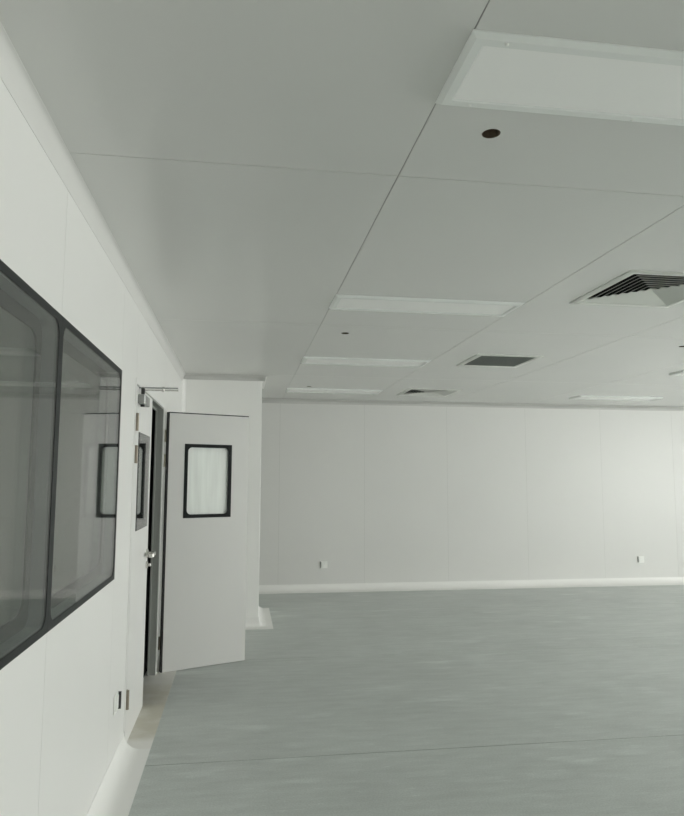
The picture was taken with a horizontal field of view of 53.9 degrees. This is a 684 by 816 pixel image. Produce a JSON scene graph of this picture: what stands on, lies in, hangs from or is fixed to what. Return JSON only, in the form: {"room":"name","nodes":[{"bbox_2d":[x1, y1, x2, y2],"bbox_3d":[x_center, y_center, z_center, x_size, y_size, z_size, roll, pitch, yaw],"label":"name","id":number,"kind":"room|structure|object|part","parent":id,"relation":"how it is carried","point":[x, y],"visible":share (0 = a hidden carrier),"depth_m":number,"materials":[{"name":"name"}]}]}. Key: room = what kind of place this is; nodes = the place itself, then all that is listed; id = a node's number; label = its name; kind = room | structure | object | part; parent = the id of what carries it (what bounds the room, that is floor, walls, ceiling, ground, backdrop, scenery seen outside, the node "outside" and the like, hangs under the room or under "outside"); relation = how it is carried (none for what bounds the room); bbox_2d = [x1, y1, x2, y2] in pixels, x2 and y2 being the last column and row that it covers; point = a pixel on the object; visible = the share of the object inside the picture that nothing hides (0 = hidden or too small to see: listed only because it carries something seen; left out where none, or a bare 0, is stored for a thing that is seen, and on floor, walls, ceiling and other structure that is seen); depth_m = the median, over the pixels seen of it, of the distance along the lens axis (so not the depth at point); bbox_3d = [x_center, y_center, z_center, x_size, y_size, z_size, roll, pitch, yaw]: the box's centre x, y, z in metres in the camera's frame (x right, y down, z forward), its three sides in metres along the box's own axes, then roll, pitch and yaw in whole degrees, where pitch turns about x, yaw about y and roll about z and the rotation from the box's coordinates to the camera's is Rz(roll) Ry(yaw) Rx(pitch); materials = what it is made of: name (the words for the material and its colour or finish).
{"room":"clean room","nodes":[
{"label":"clean room","id":0,"kind":"room"},
{"bbox_2d":[0,307,155,677],"bbox_3d":[-2.188,0.417,1.940,2.390,2.681,9.450,1,-6,-8],"label":"wall","id":1,"kind":"structure","parent":0,"point":[76,551],"depth_m":3.55,"materials":[{"name":"black glass"}]},
{"bbox_2d":[0,78,181,815],"bbox_3d":[-1.149,0.540,3.266,0.060,2.641,11.677,1,-6,-8],"label":"wall","id":2,"kind":"structure","parent":0,"point":[60,733],"depth_m":2.46,"materials":[{"name":"white paint"}]},
{"bbox_2d":[0,259,61,669],"bbox_3d":[-0.902,0.147,1.662,0.062,1.053,1.181,1,-6,-8],"label":"window","id":3,"kind":"structure","parent":2,"relation":"in","point":[17,297],"depth_m":2.19,"materials":[{"name":"grey"}]},
{"bbox_2d":[47,316,121,631],"bbox_3d":[-1.077,0.269,2.825,0.062,1.053,1.181,1,-6,-8],"label":"window","id":4,"kind":"structure","parent":2,"relation":"in","point":[64,602],"depth_m":3.18,"materials":[{"name":"grey"}]},
{"bbox_2d":[0,22,185,379],"bbox_3d":[-0.937,-0.798,2.332,0.034,0.073,9.500,1,-6,-8],"label":"crown molding","id":5,"kind":"structure","parent":2,"relation":"attached to","point":[13,73],"depth_m":2.27,"materials":[{"name":"white"}]},
{"bbox_2d":[113,691,121,714],"bbox_3d":[-1.153,1.513,3.450,0.022,0.092,0.102,1,-6,-8],"label":"wall socket","id":6,"kind":"object","parent":2,"relation":"attached to","point":[117,698],"visible":1,"depth_m":3.43,"materials":[{"name":"white plastic"}]},
{"bbox_3d":[-1.158,1.512,3.444,0.008,0.092,0.092,1,-6,-8],"label":"plate","id":7,"kind":"part","parent":6,"relation":"part of","materials":[{"name":"white plastic"}]},
{"bbox_2d":[86,734,150,815],"bbox_3d":[-0.662,1.521,0.573,0.147,0.090,6.436,1,-6,-8],"label":"baseboard","id":8,"kind":"structure","parent":2,"relation":"attached to","point":[115,795],"depth_m":3.28,"materials":[{"name":"white plastic"}]},
{"bbox_2d":[123,378,165,732],"bbox_3d":[-1.349,0.936,4.575,0.064,2.079,1.557,1,-6,-8],"label":"door frame","id":9,"kind":"structure","parent":2,"relation":"attached to","point":[152,631],"depth_m":5.21,"materials":[{"name":"grey metal"}]},
{"bbox_2d":[124,386,177,741],"bbox_3d":[-1.171,0.914,4.207,0.276,2.044,0.716,1,-6,-8],"label":"door","id":10,"kind":"structure","parent":2,"relation":"in","point":[140,552],"depth_m":4.14,"materials":[{"name":"white metal"}]},
{"bbox_3d":[-1.283,0.916,4.194,0.045,2.037,0.700,1,-6,-8],"label":"panel","id":11,"kind":"part","parent":10,"relation":"part of","materials":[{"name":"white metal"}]},
{"bbox_3d":[-1.262,0.965,4.436,0.051,0.030,0.134,1,-6,-8],"label":"handle lever","id":12,"kind":"part","parent":10,"relation":"part of","materials":[{"name":"metal"}]},
{"bbox_3d":[-1.108,-0.120,4.059,0.233,0.007,0.020,1,-6,-8],"label":"closer arm","id":13,"kind":"part","parent":10,"relation":"part of","materials":[{"name":"grey paint"}]},
{"bbox_3d":[-1.097,-0.113,4.070,0.208,0.028,0.024,1,-6,-8],"label":"closer arm","id":14,"kind":"part","parent":10,"relation":"part of","materials":[{"name":"metal"}]},
{"bbox_2d":[158,412,248,672],"bbox_3d":[-1.128,1.058,5.489,0.749,2.026,0.053,4,-7,-32],"label":"door","id":15,"kind":"structure","parent":2,"relation":"in","point":[204,560],"depth_m":5.47,"materials":[{"name":"white metal"}]},
{"bbox_2d":[183,374,264,380],"bbox_3d":[-1.232,-0.318,7.035,0.851,0.048,0.060,1,-6,-8],"label":"crown molding","id":16,"kind":"structure","parent":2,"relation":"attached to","point":[186,376],"depth_m":7.04,"materials":[{"name":"grey metal"}]},
{"bbox_2d":[187,379,261,616],"bbox_3d":[-1.331,0.978,7.399,0.831,2.611,0.950,1,-6,-8],"label":"wall column","id":17,"kind":"structure","parent":0,"point":[221,397],"depth_m":7.02,"materials":[{"name":"white paint"}]},
{"bbox_2d":[181,379,187,412],"bbox_3d":[-1.633,0.908,6.852,0.050,2.433,0.050,1,-6,-8],"label":"strip","id":18,"kind":"object","parent":17,"relation":"attached to","point":[184,381],"visible":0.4,"depth_m":6.97,"materials":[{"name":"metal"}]},
{"bbox_2d":[245,617,258,629],"bbox_3d":[-1.248,2.165,6.729,0.821,0.090,0.147,1,-6,-8],"label":"baseboard","id":19,"kind":"structure","parent":17,"relation":"attached to","point":[251,623],"depth_m":6.83,"materials":[{"name":"white plastic"}]},
{"bbox_2d":[262,376,266,388],"bbox_3d":[-0.888,-0.260,7.579,0.050,0.048,0.980,1,-6,-8],"label":"crown molding","id":20,"kind":"structure","parent":17,"relation":"attached to","point":[263,382],"depth_m":7.51,"materials":[{"name":"grey"}]},
{"bbox_2d":[258,607,272,628],"bbox_3d":[-0.840,2.223,7.268,0.147,0.090,1.097,1,-6,-8],"label":"baseboard","id":21,"kind":"structure","parent":17,"relation":"attached to","point":[264,617],"depth_m":7.12,"materials":[{"name":"white plastic"}]},
{"bbox_2d":[0,0,683,406],"bbox_3d":[4.414,-0.651,4.178,11.265,0.055,11.677,1,-6,-8],"label":"ceiling","id":22,"kind":"structure","parent":0,"point":[252,165],"depth_m":2.47,"materials":[{"name":"grey paint"}]},
{"bbox_2d":[286,388,382,393],"bbox_3d":[-0.096,-0.204,8.232,1.163,0.018,0.318,1,-6,-8],"label":"recessed light","id":23,"kind":"object","parent":22,"relation":"in","point":[301,390],"visible":1,"depth_m":8.21,"materials":[{"name":"white plastic"}]},
{"bbox_2d":[301,356,430,366],"bbox_3d":[0.213,-0.419,6.176,1.163,0.018,0.318,1,-6,-8],"label":"recessed light","id":24,"kind":"object","parent":22,"relation":"in","point":[306,360],"visible":1,"depth_m":6.13,"materials":[{"name":"white plastic"}]},
{"bbox_2d":[306,359,424,365],"bbox_3d":[0.213,-0.421,6.176,1.080,0.006,0.235,1,-6,-8],"label":"diffuser","id":25,"kind":"object","parent":24,"relation":"attached to","point":[308,361],"depth_m":6.18,"materials":[{"name":"white"}]},
{"bbox_2d":[329,294,523,316],"bbox_3d":[0.516,-0.628,4.169,1.163,0.018,0.318,1,-6,-8],"label":"recessed light","id":26,"kind":"object","parent":22,"relation":"in","point":[340,302],"visible":1,"depth_m":4.14,"materials":[{"name":"white plastic"}]},
{"bbox_2d":[336,299,513,314],"bbox_3d":[0.516,-0.630,4.170,1.080,0.006,0.235,1,-6,-8],"label":"diffuser","id":27,"kind":"object","parent":26,"relation":"attached to","point":[382,305],"depth_m":4.18,"materials":[{"name":"white"}]},
{"bbox_2d":[397,388,461,396],"bbox_3d":[1.076,-0.290,8.377,0.656,0.209,0.656,1,-6,-8],"label":"ceiling vent","id":28,"kind":"object","parent":22,"relation":"in","point":[411,391],"visible":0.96,"depth_m":8.41,"materials":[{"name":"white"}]},
{"bbox_2d":[482,129,500,137],"bbox_3d":[0.465,-0.901,2.101,0.057,0.092,0.057,1,-6,-8],"label":"ceiling hole","id":29,"kind":"structure","parent":22,"relation":"attached to","point":[490,133],"depth_m":2.12,"materials":[{"name":"black"}]},
{"bbox_2d":[456,354,543,367],"bbox_3d":[1.425,-0.525,6.126,0.600,0.209,0.600,1,-6,-8],"label":"ceiling vent","id":30,"kind":"object","parent":22,"relation":"in","point":[479,360],"visible":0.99,"depth_m":6.09,"materials":[{"name":"grey metal"}]},
{"bbox_2d":[464,356,535,365],"bbox_3d":[1.425,-0.430,6.116,0.504,0.008,0.504,1,-6,-8],"label":"grille","id":31,"kind":"object","parent":30,"relation":"attached to","point":[479,360],"depth_m":6.11,"materials":[{"name":"grey metal"}]},
{"bbox_2d":[435,29,683,125],"bbox_3d":[0.865,-0.871,1.850,1.163,0.018,0.318,1,-6,-8],"label":"recessed light","id":32,"kind":"object","parent":22,"relation":"in","point":[496,70],"visible":1,"depth_m":1.79,"materials":[{"name":"white paint"}]},
{"bbox_2d":[454,46,683,118],"bbox_3d":[0.865,-0.873,1.850,1.080,0.006,0.235,1,-6,-8],"label":"diffuser","id":33,"kind":"object","parent":32,"relation":"attached to","point":[513,77],"depth_m":1.81,"materials":[{"name":"white plastic"}]},
{"bbox_2d":[568,396,663,400],"bbox_3d":[3.611,-0.124,8.873,1.163,0.018,0.318,1,-6,-8],"label":"recessed light","id":34,"kind":"object","parent":22,"relation":"in","point":[623,398],"visible":1,"depth_m":8.85,"materials":[{"name":"white plastic"}]},
{"bbox_2d":[575,397,652,399],"bbox_3d":[3.611,-0.126,8.874,1.080,0.006,0.235,1,-6,-8],"label":"diffuser","id":35,"kind":"object","parent":34,"relation":"attached to","point":[578,398],"depth_m":8.86,"materials":[{"name":"white"}]},
{"bbox_2d":[570,270,683,307],"bbox_3d":[1.760,-0.765,3.832,0.656,0.209,0.656,1,-6,-8],"label":"ceiling vent","id":36,"kind":"object","parent":22,"relation":"in","point":[640,288],"visible":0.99,"depth_m":4.00,"materials":[{"name":"white metal"}]},
{"bbox_2d":[669,370,683,375],"bbox_3d":[3.927,-0.343,6.778,1.163,0.018,0.318,1,-6,-8],"label":"recessed light","id":37,"kind":"object","parent":22,"relation":"in","point":[679,372],"visible":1,"depth_m":6.75,"materials":[{"name":"white plastic"}]},
{"bbox_2d":[128,585,683,815],"bbox_3d":[4.413,1.965,3.955,11.235,0.054,11.677,1,-6,-8],"label":"floor","id":38,"kind":"structure","parent":0,"point":[561,701],"depth_m":4.36,"materials":[{"name":"grey plastic"}]},
{"bbox_2d":[127,669,175,748],"bbox_3d":[-1.297,1.978,4.516,0.227,0.006,1.604,1,-6,-8],"label":"threshold","id":39,"kind":"object","parent":38,"relation":"on","point":[156,688],"visible":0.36,"depth_m":4.39,"materials":[{"name":"white plastic"}]},
{"bbox_2d":[259,403,683,584],"bbox_3d":[3.523,1.237,9.762,11.315,2.641,0.060,1,-6,-8],"label":"wall","id":40,"kind":"structure","parent":0,"point":[375,493],"depth_m":9.47,"materials":[{"name":"grey paint"}]},
{"bbox_2d":[320,561,326,567],"bbox_3d":[-0.244,2.112,9.064,0.098,0.092,0.016,1,-6,-8],"label":"wall socket","id":41,"kind":"object","parent":40,"relation":"attached to","point":[323,564],"visible":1,"depth_m":9.06,"materials":[{"name":"white plastic"}]},
{"bbox_2d":[259,577,683,593],"bbox_3d":[3.534,2.475,9.529,11.115,0.090,0.147,1,-6,-8],"label":"baseboard","id":42,"kind":"structure","parent":40,"relation":"attached to","point":[598,582],"depth_m":9.30,"materials":[{"name":"white plastic"}]},
{"bbox_2d":[262,399,683,410],"bbox_3d":[3.539,-0.010,9.813,11.115,0.050,0.100,1,-6,-8],"label":"crown molding","id":43,"kind":"structure","parent":40,"relation":"attached to","point":[285,401],"depth_m":9.57,"materials":[{"name":"grey metal"}]},
{"bbox_2d":[638,556,643,562],"bbox_3d":[4.335,2.194,9.745,0.098,0.092,0.016,1,-6,-8],"label":"wall socket","id":44,"kind":"object","parent":40,"relation":"attached to","point":[640,558],"visible":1,"depth_m":9.74,"materials":[{"name":"white plastic"}]}
]}

